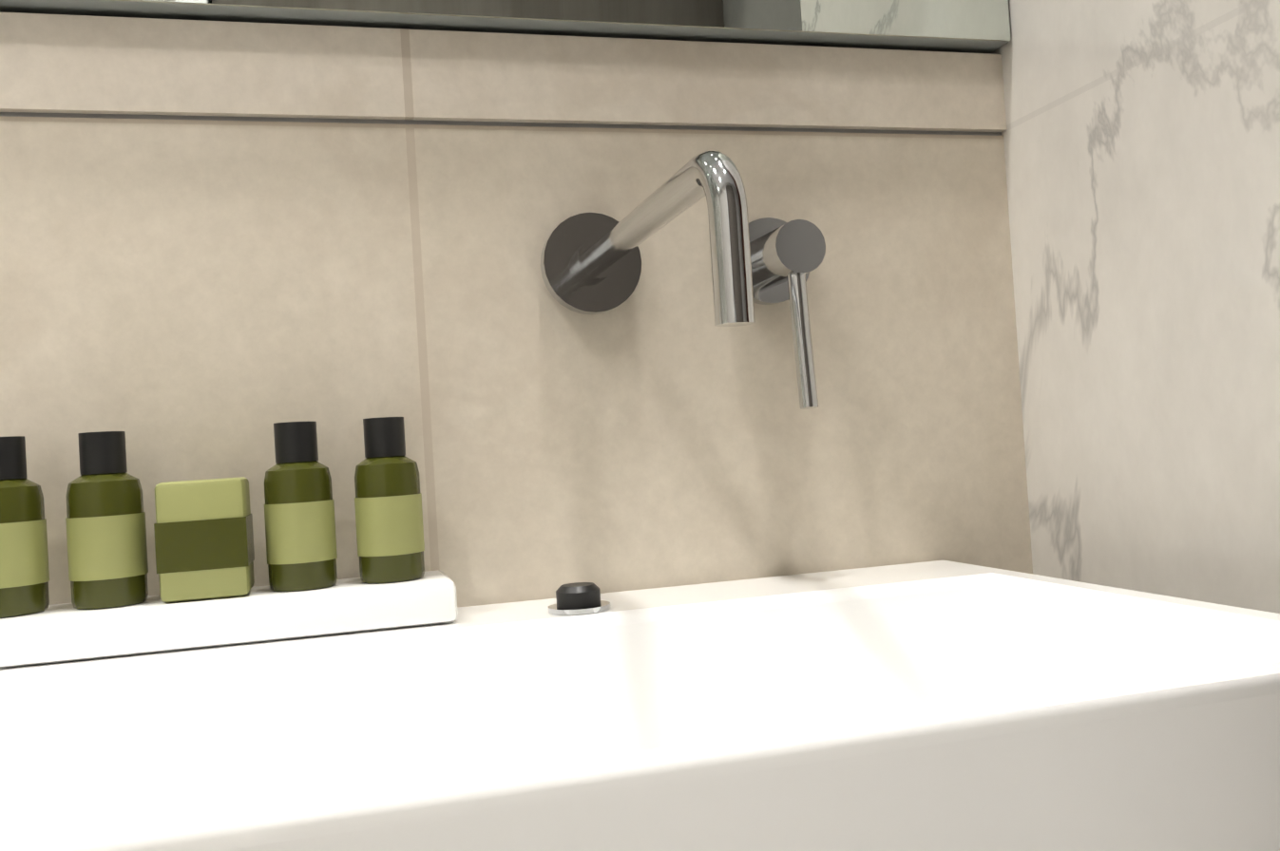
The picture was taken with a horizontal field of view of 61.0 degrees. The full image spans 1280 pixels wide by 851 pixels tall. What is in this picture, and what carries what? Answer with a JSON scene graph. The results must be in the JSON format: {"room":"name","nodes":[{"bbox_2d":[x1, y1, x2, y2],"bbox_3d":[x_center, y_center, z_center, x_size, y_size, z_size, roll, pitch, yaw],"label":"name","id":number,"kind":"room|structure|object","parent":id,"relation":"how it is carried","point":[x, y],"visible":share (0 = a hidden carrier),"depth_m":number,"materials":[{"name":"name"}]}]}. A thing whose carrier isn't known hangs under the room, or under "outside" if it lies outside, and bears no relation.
{"room":"bathroom","nodes":[
{"label":"bathroom","id":0,"kind":"room"},
{"bbox_2d":[0,11,1032,608],"bbox_3d":[-0.877,-0.136,0.624,2.240,2.360,0.374,-3,-1,-15],"label":"wall","id":1,"kind":"structure","parent":0,"point":[224,245],"depth_m":0.65,"materials":[{"name":"tile"}]},
{"bbox_2d":[0,0,1011,53],"bbox_3d":[-0.110,-0.800,0.695,0.649,1.123,0.087,-3,-1,-15],"label":"mirror","id":2,"kind":"object","parent":1,"relation":"attached to","point":[968,26],"visible":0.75,"depth_m":0.65,"materials":[{"name":"grey"}]},
{"bbox_2d":[540,151,825,409],"bbox_3d":[0.058,-0.072,0.554,0.172,0.126,0.250,-3,-1,-15],"label":"tap","id":3,"kind":"object","parent":1,"relation":"attached to","point":[590,263],"visible":1,"depth_m":0.64,"materials":[{"name":"silver metal"}]},
{"bbox_2d":[990,0,1279,613],"bbox_3d":[0.317,-0.208,0.689,0.100,2.360,0.886,-3,-1,-15],"label":"wall","id":4,"kind":"structure","parent":0,"point":[1141,140],"depth_m":0.62,"materials":[{"name":"white stone"}]},
{"bbox_3d":[-0.015,0.491,0.465,0.556,0.476,0.350,-3,-1,-15],"label":"vanity cabinet","id":5,"kind":"object","parent":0,"visible":0},
{"bbox_2d":[0,560,1279,850],"bbox_3d":[-0.033,0.176,0.468,0.588,0.156,0.356,-3,-1,-15],"label":"basin","id":6,"kind":"object","parent":5,"relation":"in","point":[941,705],"visible":1,"depth_m":0.49,"materials":[{"name":"white ceramic"}]},
{"bbox_2d":[0,417,458,668],"bbox_3d":[-0.224,0.056,0.565,0.245,0.110,0.064,-3,-1,-15],"label":"toiletry bottles","id":7,"kind":"object","parent":6,"relation":"on","point":[210,596],"visible":0.98,"depth_m":0.55,"materials":[{"name":"green plastic"}]},
{"bbox_2d":[547,582,610,615],"bbox_3d":[-0.033,0.093,0.587,0.034,0.014,0.034,-3,-1,-15],"label":"plug","id":8,"kind":"object","parent":6,"relation":"on","point":[579,599],"visible":1,"depth_m":0.58,"materials":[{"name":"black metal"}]}
]}

